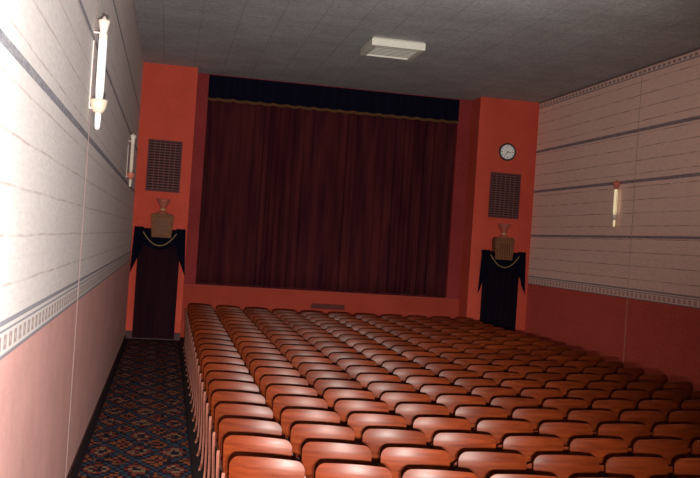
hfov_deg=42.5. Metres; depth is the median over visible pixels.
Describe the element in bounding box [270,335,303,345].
chair
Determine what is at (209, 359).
chair
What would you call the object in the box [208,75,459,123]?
valance
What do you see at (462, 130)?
wall
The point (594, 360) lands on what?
chair
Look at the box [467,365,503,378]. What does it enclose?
chair
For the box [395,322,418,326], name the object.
chair
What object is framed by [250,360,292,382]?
chair
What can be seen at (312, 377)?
chair
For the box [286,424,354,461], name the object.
chair
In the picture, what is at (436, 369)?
chair
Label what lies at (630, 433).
chair
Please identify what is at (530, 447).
chair
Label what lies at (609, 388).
chair
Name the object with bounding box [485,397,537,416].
chair
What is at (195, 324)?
chair
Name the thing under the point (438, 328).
chair
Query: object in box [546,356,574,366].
chair
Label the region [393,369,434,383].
chair
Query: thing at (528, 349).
chair
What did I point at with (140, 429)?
carpet runner
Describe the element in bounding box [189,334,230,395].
chair
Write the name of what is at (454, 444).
chair
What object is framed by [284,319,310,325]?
chair
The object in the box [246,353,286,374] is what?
chair
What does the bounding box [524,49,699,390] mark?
wall
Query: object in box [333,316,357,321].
chair
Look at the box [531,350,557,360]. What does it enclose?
chair
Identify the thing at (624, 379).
chair
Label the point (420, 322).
chair
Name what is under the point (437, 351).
chair
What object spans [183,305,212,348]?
chair
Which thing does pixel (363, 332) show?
chair
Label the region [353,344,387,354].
chair
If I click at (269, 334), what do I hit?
chair
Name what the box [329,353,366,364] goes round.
chair
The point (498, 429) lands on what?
chair
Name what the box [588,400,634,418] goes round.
chair
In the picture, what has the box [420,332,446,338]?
chair
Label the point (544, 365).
chair
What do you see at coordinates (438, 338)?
chair
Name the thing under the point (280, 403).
chair
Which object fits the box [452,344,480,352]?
chair
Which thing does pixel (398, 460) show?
chair
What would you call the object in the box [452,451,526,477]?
chair
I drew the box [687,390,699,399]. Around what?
chair
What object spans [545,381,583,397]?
chair
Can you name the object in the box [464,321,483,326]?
chair
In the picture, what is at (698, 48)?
trim
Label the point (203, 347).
chair
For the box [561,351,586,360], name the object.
chair
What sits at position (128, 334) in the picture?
baseboard
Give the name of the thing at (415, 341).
chair
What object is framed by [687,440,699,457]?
chair
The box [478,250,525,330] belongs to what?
drape
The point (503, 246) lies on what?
wall lantern
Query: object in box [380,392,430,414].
chair
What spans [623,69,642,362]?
conduit
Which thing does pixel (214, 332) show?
chair
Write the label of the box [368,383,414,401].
chair
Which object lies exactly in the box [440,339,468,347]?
chair
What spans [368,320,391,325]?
chair
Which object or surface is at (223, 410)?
chair
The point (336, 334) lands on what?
chair
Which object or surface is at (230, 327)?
chair
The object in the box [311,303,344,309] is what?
air vent
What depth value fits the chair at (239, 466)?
5.78 m
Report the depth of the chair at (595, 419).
8.42 m
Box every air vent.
[145,139,182,192]
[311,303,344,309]
[488,172,520,218]
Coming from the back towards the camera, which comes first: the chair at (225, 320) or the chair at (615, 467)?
the chair at (225, 320)
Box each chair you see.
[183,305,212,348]
[183,307,213,351]
[184,310,215,356]
[184,312,216,360]
[185,315,218,365]
[186,319,220,370]
[186,322,222,375]
[187,326,225,381]
[188,330,227,388]
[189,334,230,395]
[190,339,233,403]
[191,344,236,411]
[192,350,240,420]
[193,356,243,431]
[195,364,248,442]
[196,372,253,455]
[198,381,258,470]
[203,391,266,477]
[207,403,274,477]
[212,418,283,477]
[216,307,240,316]
[216,435,293,477]
[218,309,242,317]
[219,312,245,321]
[221,315,248,324]
[221,456,305,477]
[223,318,251,328]
[223,321,254,332]
[227,325,258,336]
[228,328,261,341]
[233,333,265,346]
[235,337,270,352]
[239,342,275,358]
[242,347,280,366]
[244,309,268,315]
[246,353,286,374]
[247,311,272,318]
[250,314,275,320]
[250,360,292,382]
[252,317,279,325]
[254,367,299,391]
[256,320,283,328]
[259,323,288,331]
[259,376,307,399]
[262,327,292,335]
[265,385,316,410]
[266,331,298,339]
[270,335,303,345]
[270,396,327,424]
[273,310,296,315]
[275,340,309,350]
[276,313,301,318]
[277,409,339,441]
[280,316,305,322]
[280,345,316,357]
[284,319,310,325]
[286,350,323,363]
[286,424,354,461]
[288,322,315,328]
[292,325,321,332]
[292,356,331,370]
[296,441,371,477]
[297,329,327,336]
[298,363,340,378]
[300,312,324,316]
[302,333,333,341]
[305,315,329,319]
[306,371,350,387]
[308,337,341,346]
[310,317,334,322]
[314,320,340,326]
[314,342,348,351]
[314,379,361,398]
[315,463,391,477]
[320,324,347,329]
[321,347,357,358]
[324,389,374,411]
[325,327,354,333]
[328,313,351,318]
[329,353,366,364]
[331,331,361,338]
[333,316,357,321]
[334,400,388,426]
[337,359,376,372]
[338,335,369,343]
[339,319,363,324]
[345,322,370,327]
[345,339,377,348]
[346,366,388,381]
[347,413,405,444]
[351,325,377,331]
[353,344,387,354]
[355,315,377,319]
[356,374,400,390]
[358,329,385,335]
[358,429,425,465]
[361,317,384,322]
[362,349,397,360]
[365,333,394,340]
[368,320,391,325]
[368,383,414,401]
[371,355,408,367]
[373,337,403,344]
[374,323,399,329]
[376,447,449,477]
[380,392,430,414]
[381,316,403,320]
[382,327,407,332]
[382,341,413,350]
[382,362,420,374]
[388,319,410,323]
[389,330,416,337]
[391,346,424,355]
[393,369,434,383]
[394,404,448,429]
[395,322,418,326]
[398,334,426,341]
[401,351,435,362]
[402,469,476,477]
[403,325,427,330]
[406,377,449,393]
[407,317,427,321]
[407,338,436,346]
[410,417,470,448]
[411,328,436,334]
[413,357,448,369]
[414,320,436,324]
[417,343,447,351]
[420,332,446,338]
[420,385,466,404]
[422,322,444,327]
[425,364,463,376]
[428,348,459,357]
[429,433,495,469]
[430,335,457,342]
[431,318,450,322]
[431,326,454,331]
[434,395,485,417]
[439,371,478,385]
[440,320,459,325]
[440,329,464,335]
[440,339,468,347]
[440,353,473,363]
[448,323,469,328]
[450,332,474,339]
[450,407,506,432]
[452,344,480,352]
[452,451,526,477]
[453,359,487,370]
[454,379,496,395]
[455,318,473,323]
[458,326,479,332]
[461,336,486,343]
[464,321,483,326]
[464,349,494,358]
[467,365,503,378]
[468,330,490,335]
[468,387,515,405]
[471,420,532,446]
[472,340,498,348]
[473,324,493,329]
[477,354,508,364]
[478,333,501,340]
[483,327,503,332]
[483,372,521,387]
[484,345,512,353]
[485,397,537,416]
[490,337,514,344]
[490,474,556,477]
[492,360,524,371]
[494,330,515,336]
[495,436,563,463]
[498,350,526,359]
[501,380,540,396]
[503,341,527,349]
[506,334,527,340]
[507,409,562,430]
[508,366,542,379]
[513,355,542,365]
[516,346,541,354]
[516,389,562,406]
[518,338,540,345]
[525,373,561,388]
[526,454,598,477]
[529,361,559,372]
[531,342,554,349]
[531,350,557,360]
[533,422,592,446]
[538,399,587,417]
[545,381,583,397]
[546,346,569,355]
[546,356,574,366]
[546,367,578,380]
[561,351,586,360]
[562,410,615,431]
[563,390,607,407]
[563,438,627,464]
[564,361,592,373]
[566,374,599,388]
[578,356,604,367]
[578,477,612,477]
[583,368,613,380]
[584,382,622,397]
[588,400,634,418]
[592,424,648,447]
[597,361,623,373]
[598,457,667,477]
[600,374,634,388]
[608,390,648,407]
[615,411,664,431]
[617,367,644,380]
[623,382,659,397]
[627,439,686,465]
[634,400,677,418]
[635,374,667,388]
[648,424,699,447]
[649,390,686,406]
[659,382,692,396]
[664,411,699,427]
[667,458,699,477]
[677,400,699,410]
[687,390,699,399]
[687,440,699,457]
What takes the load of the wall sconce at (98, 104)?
attached to the wall at (46, 46)
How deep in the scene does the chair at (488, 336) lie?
15.72 m
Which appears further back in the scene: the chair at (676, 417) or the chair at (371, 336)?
the chair at (371, 336)
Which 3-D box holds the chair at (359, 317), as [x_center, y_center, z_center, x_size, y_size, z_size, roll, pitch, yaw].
[0.247,1.952,18.179,0.543,0.876,0.425,4,0,-14]
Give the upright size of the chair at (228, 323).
0.876 m
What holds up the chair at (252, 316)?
on the floor
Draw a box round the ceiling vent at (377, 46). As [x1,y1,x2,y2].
[360,37,425,60]
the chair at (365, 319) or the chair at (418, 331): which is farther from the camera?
the chair at (365, 319)
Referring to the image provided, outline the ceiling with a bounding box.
[135,0,699,102]
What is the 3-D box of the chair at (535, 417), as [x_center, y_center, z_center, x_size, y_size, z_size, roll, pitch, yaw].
[1.660,2.004,8.483,0.543,0.876,0.425,4,0,-11]
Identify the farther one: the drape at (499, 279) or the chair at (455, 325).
the drape at (499, 279)
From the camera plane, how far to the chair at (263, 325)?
14.88 m
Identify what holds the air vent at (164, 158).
in the wall at (168, 96)
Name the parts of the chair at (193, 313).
backrest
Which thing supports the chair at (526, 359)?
on the floor
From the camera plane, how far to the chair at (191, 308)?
17.16 m
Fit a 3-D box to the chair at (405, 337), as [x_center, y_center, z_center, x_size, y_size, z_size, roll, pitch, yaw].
[0.930,1.983,14.798,0.543,0.876,0.425,4,0,-15]
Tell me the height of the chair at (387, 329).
0.876 m
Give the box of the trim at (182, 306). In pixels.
[182,306,454,320]
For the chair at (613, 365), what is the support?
on the floor
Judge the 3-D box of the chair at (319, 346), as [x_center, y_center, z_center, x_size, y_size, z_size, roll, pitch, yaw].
[-0.317,1.891,12.837,0.543,0.876,0.425,4,0,-5]
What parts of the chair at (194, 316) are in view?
backrest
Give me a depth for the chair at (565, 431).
7.71 m
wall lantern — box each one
[151,199,173,237]
[492,224,514,259]
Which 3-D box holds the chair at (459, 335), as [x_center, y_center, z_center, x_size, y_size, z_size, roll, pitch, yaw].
[1.847,2.048,15.689,0.543,0.876,0.425,4,0,-21]
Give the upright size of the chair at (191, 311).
0.876 m
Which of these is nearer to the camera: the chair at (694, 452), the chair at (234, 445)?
the chair at (234, 445)
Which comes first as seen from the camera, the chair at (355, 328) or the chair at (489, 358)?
the chair at (489, 358)
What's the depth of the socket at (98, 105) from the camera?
7.67 m
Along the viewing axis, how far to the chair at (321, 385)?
9.24 m
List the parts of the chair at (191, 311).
backrest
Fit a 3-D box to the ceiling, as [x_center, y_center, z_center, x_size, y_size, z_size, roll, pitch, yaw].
[2.058,-3.409,9.568,8.830,0.200,24.000,4,0,-11]
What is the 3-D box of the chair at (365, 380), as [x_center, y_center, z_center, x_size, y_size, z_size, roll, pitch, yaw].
[0.252,1.917,10.020,0.543,0.876,0.425,4,0,-5]
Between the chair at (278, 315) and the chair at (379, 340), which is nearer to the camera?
the chair at (379, 340)
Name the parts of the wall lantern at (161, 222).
panel, lamp shade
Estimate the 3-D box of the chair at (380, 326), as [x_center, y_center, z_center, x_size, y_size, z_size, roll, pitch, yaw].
[0.589,1.967,16.486,0.543,0.876,0.425,4,0,-14]
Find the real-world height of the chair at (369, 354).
0.876 m
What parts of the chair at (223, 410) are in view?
backrest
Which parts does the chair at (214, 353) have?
backrest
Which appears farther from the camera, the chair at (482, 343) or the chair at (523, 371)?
the chair at (482, 343)
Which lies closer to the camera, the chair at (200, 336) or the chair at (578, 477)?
the chair at (578, 477)
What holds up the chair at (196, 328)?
on the floor
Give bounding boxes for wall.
[0,0,143,477]
[126,62,197,332]
[180,73,471,336]
[458,97,539,333]
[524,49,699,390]
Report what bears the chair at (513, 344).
on the floor
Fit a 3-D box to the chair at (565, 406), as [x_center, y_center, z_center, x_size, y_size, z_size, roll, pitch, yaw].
[2.071,2.034,9.158,0.543,0.876,0.425,4,0,-15]
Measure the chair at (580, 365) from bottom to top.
0.876 m
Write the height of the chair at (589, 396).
0.876 m
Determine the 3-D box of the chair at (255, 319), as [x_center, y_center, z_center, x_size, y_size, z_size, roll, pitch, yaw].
[-1.542,1.824,16.180,0.543,0.876,0.425,4,0,-2]
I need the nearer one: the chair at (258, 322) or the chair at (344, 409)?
the chair at (344, 409)
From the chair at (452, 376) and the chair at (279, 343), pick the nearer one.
the chair at (452, 376)
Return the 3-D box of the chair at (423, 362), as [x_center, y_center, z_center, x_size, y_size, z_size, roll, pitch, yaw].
[0.976,1.973,11.859,0.543,0.876,0.425,4,0,-12]
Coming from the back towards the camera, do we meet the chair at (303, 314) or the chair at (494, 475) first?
the chair at (303, 314)
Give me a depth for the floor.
11.02 m
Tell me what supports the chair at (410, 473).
on the floor
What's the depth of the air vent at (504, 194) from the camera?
20.38 m
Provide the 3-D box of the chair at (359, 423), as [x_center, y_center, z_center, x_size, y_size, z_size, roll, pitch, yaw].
[0.173,1.901,7.702,0.543,0.876,0.425,4,0,-2]
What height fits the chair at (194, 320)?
0.876 m
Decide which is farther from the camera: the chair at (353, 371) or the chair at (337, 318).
the chair at (337, 318)
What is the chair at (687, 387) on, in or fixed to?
on the floor
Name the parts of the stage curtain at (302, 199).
curtain panel, curtain panel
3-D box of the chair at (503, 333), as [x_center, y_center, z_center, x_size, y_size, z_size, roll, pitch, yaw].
[2.760,2.113,16.715,0.591,0.876,0.425,4,0,-27]
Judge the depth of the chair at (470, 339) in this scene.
14.94 m
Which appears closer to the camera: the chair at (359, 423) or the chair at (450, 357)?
the chair at (359, 423)
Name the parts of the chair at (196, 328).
backrest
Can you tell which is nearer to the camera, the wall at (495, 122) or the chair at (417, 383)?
the chair at (417, 383)
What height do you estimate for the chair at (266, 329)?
0.876 m
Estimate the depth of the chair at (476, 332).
16.28 m
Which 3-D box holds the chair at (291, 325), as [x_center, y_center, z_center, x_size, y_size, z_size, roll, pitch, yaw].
[-0.886,1.865,15.649,0.543,0.876,0.425,4,0,-5]
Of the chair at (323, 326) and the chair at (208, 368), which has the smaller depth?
the chair at (208, 368)
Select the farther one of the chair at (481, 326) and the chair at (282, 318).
the chair at (481, 326)
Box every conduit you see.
[65,0,97,477]
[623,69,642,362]
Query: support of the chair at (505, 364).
on the floor
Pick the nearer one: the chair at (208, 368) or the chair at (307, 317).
the chair at (208, 368)
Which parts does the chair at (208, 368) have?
backrest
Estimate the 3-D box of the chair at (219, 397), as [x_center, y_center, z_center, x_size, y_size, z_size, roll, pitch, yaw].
[-1.047,1.823,8.316,0.543,0.876,0.425,4,0,4]
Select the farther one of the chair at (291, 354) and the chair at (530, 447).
the chair at (291, 354)
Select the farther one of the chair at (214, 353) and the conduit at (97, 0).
the chair at (214, 353)
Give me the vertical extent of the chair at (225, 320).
0.876 m
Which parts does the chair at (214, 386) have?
backrest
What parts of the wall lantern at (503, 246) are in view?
lamp shade, panel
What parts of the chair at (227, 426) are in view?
backrest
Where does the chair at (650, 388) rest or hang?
on the floor
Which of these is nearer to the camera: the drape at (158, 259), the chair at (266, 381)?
the chair at (266, 381)
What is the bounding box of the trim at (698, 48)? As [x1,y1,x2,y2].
[539,47,699,103]
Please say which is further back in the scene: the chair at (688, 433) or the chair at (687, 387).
the chair at (687, 387)
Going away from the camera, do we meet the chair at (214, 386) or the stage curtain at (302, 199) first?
the chair at (214, 386)
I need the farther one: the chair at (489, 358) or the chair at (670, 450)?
the chair at (489, 358)
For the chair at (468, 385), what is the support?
on the floor
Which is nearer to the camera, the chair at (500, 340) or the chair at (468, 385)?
the chair at (468, 385)
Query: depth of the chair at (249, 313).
17.14 m
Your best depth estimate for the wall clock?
20.34 m
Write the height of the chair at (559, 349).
0.876 m
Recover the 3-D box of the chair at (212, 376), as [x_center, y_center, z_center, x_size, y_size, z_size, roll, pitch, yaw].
[-1.275,1.812,9.443,0.543,0.876,0.425,4,0,4]
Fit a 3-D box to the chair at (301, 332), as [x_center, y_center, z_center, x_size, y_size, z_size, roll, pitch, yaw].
[-0.659,1.876,14.524,0.543,0.876,0.425,4,0,-5]
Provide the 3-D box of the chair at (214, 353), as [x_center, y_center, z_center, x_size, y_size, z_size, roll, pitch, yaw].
[-1.619,1.797,11.139,0.543,0.876,0.425,4,0,4]
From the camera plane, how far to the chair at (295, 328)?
14.91 m
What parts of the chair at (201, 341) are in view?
backrest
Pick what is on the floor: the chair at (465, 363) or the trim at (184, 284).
the chair at (465, 363)
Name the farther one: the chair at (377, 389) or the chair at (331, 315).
the chair at (331, 315)
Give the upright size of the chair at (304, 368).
0.876 m
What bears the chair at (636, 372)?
on the floor
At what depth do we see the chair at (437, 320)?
18.53 m
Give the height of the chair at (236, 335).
0.876 m
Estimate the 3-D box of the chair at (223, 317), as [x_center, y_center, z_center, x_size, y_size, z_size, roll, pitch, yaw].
[-2.088,1.788,16.178,0.543,0.876,0.425,4,0,2]
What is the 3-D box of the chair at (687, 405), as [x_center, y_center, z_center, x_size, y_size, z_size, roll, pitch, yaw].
[3.607,2.139,9.699,0.543,0.876,0.425,4,0,-24]
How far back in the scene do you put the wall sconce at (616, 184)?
16.57 m
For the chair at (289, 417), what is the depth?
7.53 m
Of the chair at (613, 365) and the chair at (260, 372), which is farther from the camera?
the chair at (613, 365)
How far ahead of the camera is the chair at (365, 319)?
17.43 m
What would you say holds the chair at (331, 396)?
on the floor
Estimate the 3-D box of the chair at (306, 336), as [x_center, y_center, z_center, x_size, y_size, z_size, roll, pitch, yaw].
[-0.544,1.881,13.962,0.543,0.876,0.425,4,0,-5]
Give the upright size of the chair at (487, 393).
0.876 m
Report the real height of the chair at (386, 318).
0.876 m
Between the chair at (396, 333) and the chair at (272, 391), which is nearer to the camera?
the chair at (272, 391)
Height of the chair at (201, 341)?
0.876 m
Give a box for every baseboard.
[66,335,125,477]
[125,330,179,340]
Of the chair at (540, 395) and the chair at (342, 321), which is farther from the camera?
the chair at (342, 321)
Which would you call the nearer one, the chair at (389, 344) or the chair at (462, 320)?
the chair at (389, 344)
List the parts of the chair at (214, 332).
backrest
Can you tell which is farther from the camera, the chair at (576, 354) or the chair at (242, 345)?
the chair at (576, 354)
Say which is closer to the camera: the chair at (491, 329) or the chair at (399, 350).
the chair at (399, 350)
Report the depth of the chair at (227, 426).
6.96 m
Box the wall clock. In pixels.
[499,143,515,160]
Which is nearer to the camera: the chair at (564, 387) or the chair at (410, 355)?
the chair at (564, 387)
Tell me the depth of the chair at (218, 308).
17.70 m
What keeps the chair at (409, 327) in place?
on the floor
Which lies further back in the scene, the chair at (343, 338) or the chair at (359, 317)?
the chair at (359, 317)
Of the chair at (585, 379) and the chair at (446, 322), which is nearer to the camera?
the chair at (585, 379)
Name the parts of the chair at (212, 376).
backrest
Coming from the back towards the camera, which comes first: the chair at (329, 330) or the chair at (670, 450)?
the chair at (329, 330)
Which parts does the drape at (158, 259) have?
cord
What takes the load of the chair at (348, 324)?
on the floor
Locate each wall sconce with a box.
[89,16,110,129]
[126,133,135,186]
[611,180,620,226]
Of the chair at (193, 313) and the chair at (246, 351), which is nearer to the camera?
the chair at (246, 351)
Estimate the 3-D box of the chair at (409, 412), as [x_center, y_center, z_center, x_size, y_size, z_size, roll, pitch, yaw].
[0.595,1.932,8.324,0.543,0.876,0.425,4,0,-5]
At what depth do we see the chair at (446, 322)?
17.97 m
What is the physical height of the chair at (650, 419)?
0.876 m
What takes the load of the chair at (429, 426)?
on the floor
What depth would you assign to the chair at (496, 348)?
13.82 m
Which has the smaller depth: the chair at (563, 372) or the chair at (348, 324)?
the chair at (563, 372)
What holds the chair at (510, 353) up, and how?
on the floor
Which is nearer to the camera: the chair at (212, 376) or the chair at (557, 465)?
the chair at (557, 465)
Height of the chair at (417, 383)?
0.876 m
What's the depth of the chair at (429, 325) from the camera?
17.20 m
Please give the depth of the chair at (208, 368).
9.84 m
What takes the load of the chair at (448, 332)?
on the floor
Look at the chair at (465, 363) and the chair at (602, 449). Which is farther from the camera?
the chair at (465, 363)
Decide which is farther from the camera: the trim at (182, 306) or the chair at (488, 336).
the trim at (182, 306)
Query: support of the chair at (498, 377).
on the floor
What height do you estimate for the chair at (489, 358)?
0.876 m
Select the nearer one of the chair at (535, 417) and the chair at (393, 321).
the chair at (535, 417)
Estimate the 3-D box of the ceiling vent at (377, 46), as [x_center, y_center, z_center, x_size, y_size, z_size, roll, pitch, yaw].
[0.734,-3.295,15.627,0.930,0.150,0.930,4,0,-11]
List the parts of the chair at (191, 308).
backrest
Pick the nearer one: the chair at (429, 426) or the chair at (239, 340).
the chair at (429, 426)
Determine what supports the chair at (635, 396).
on the floor
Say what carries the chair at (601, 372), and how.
on the floor
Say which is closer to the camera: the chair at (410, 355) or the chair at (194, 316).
the chair at (410, 355)
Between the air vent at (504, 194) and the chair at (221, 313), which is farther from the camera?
the air vent at (504, 194)
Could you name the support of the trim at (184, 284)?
attached to the wall at (462, 130)
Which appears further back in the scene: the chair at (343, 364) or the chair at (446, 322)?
the chair at (446, 322)
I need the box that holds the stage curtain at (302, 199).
[195,89,455,296]
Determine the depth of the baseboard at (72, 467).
10.37 m
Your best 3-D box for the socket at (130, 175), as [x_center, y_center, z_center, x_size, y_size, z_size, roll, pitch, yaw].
[-3.600,-1.034,14.771,0.133,0.103,0.133,4,0,-11]
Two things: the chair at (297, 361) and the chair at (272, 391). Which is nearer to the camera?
the chair at (272, 391)
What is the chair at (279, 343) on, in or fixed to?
on the floor
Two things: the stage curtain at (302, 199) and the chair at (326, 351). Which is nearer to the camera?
the chair at (326, 351)
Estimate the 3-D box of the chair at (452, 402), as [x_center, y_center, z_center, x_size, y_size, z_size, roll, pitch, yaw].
[1.016,1.963,8.954,0.543,0.876,0.425,4,0,-9]
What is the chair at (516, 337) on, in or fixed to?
on the floor
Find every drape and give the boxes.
[130,226,185,338]
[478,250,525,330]
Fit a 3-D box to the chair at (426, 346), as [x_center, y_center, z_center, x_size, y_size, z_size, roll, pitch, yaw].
[1.157,1.993,13.673,0.543,0.876,0.425,4,0,-15]
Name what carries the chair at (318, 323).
on the floor
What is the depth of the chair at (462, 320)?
18.78 m
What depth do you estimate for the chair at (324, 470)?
5.76 m
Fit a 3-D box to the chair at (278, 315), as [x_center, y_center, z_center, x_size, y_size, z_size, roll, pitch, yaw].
[-1.229,1.850,17.345,0.543,0.876,0.425,4,0,-5]
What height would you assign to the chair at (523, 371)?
0.876 m
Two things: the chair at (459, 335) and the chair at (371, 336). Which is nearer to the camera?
the chair at (371, 336)
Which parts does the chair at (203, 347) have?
backrest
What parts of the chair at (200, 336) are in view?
backrest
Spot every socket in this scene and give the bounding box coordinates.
[90,98,107,112]
[127,172,134,178]
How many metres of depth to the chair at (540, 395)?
9.54 m
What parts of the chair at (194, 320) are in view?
backrest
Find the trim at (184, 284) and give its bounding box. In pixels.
[184,284,459,300]
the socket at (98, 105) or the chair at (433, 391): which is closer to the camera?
the socket at (98, 105)
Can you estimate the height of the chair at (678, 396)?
0.876 m
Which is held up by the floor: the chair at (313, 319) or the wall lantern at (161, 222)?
the chair at (313, 319)
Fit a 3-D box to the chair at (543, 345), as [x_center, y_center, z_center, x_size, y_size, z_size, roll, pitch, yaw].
[3.102,2.128,15.025,0.591,0.876,0.425,4,0,-28]
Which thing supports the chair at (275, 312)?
on the floor
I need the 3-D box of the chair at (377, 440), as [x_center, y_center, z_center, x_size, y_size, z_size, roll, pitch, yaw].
[0.291,1.907,7.121,0.543,0.876,0.425,4,0,-2]
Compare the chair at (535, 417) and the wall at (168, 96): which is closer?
the chair at (535, 417)
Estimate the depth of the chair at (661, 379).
11.48 m
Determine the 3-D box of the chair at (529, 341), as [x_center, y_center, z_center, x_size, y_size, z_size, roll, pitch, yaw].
[2.988,2.123,15.587,0.591,0.876,0.425,4,0,-27]
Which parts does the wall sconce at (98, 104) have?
glass, rod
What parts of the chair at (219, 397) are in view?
backrest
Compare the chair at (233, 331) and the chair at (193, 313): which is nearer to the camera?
the chair at (233, 331)
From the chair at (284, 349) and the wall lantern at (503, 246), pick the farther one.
the wall lantern at (503, 246)
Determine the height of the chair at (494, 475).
0.876 m
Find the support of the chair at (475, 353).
on the floor
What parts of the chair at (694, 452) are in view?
seat, backrest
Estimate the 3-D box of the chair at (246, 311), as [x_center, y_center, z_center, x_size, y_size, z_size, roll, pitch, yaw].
[-1.883,1.809,17.872,0.543,0.876,0.425,4,0,-2]
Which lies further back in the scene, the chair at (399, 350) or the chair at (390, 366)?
the chair at (399, 350)
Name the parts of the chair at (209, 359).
backrest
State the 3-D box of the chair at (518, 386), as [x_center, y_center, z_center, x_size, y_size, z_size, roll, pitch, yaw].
[1.842,2.024,10.289,0.543,0.876,0.425,4,0,-15]
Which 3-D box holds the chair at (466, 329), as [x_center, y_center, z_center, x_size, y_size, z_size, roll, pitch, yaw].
[2.125,2.072,17.024,0.543,0.876,0.425,4,0,-24]
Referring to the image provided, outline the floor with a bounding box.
[71,337,203,477]
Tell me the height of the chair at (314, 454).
0.876 m
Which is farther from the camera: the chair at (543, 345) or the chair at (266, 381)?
the chair at (543, 345)
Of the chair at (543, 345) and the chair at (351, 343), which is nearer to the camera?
the chair at (351, 343)
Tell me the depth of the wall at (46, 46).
6.20 m
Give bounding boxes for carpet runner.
[73,340,193,477]
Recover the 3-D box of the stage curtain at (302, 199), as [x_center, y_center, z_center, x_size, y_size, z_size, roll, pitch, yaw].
[-0.492,-1.096,20.524,5.937,4.580,0.227,4,0,-11]
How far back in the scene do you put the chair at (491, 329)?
17.10 m
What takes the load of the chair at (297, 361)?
on the floor
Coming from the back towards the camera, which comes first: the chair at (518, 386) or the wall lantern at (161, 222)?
the wall lantern at (161, 222)
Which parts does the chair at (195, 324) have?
backrest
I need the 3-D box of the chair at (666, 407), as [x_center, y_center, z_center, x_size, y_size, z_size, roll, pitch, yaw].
[3.101,2.104,9.489,0.543,0.876,0.425,4,0,-21]
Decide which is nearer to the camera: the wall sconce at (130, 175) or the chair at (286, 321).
the wall sconce at (130, 175)
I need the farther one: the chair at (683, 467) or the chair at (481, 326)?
the chair at (481, 326)
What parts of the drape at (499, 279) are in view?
cord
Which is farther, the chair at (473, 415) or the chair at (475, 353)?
the chair at (475, 353)
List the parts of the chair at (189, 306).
backrest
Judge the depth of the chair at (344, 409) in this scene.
8.12 m
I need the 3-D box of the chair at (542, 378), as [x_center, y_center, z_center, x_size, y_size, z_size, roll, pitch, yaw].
[2.247,2.054,11.000,0.543,0.876,0.425,4,0,-18]
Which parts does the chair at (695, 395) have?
backrest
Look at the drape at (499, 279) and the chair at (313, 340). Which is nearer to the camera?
the chair at (313, 340)
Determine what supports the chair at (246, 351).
on the floor
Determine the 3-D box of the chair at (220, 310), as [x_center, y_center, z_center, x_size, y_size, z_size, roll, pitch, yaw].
[-2.317,1.777,17.309,0.543,0.876,0.425,4,0,1]
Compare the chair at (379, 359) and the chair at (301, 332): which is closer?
the chair at (379, 359)
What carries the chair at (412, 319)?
on the floor
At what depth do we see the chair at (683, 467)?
6.63 m

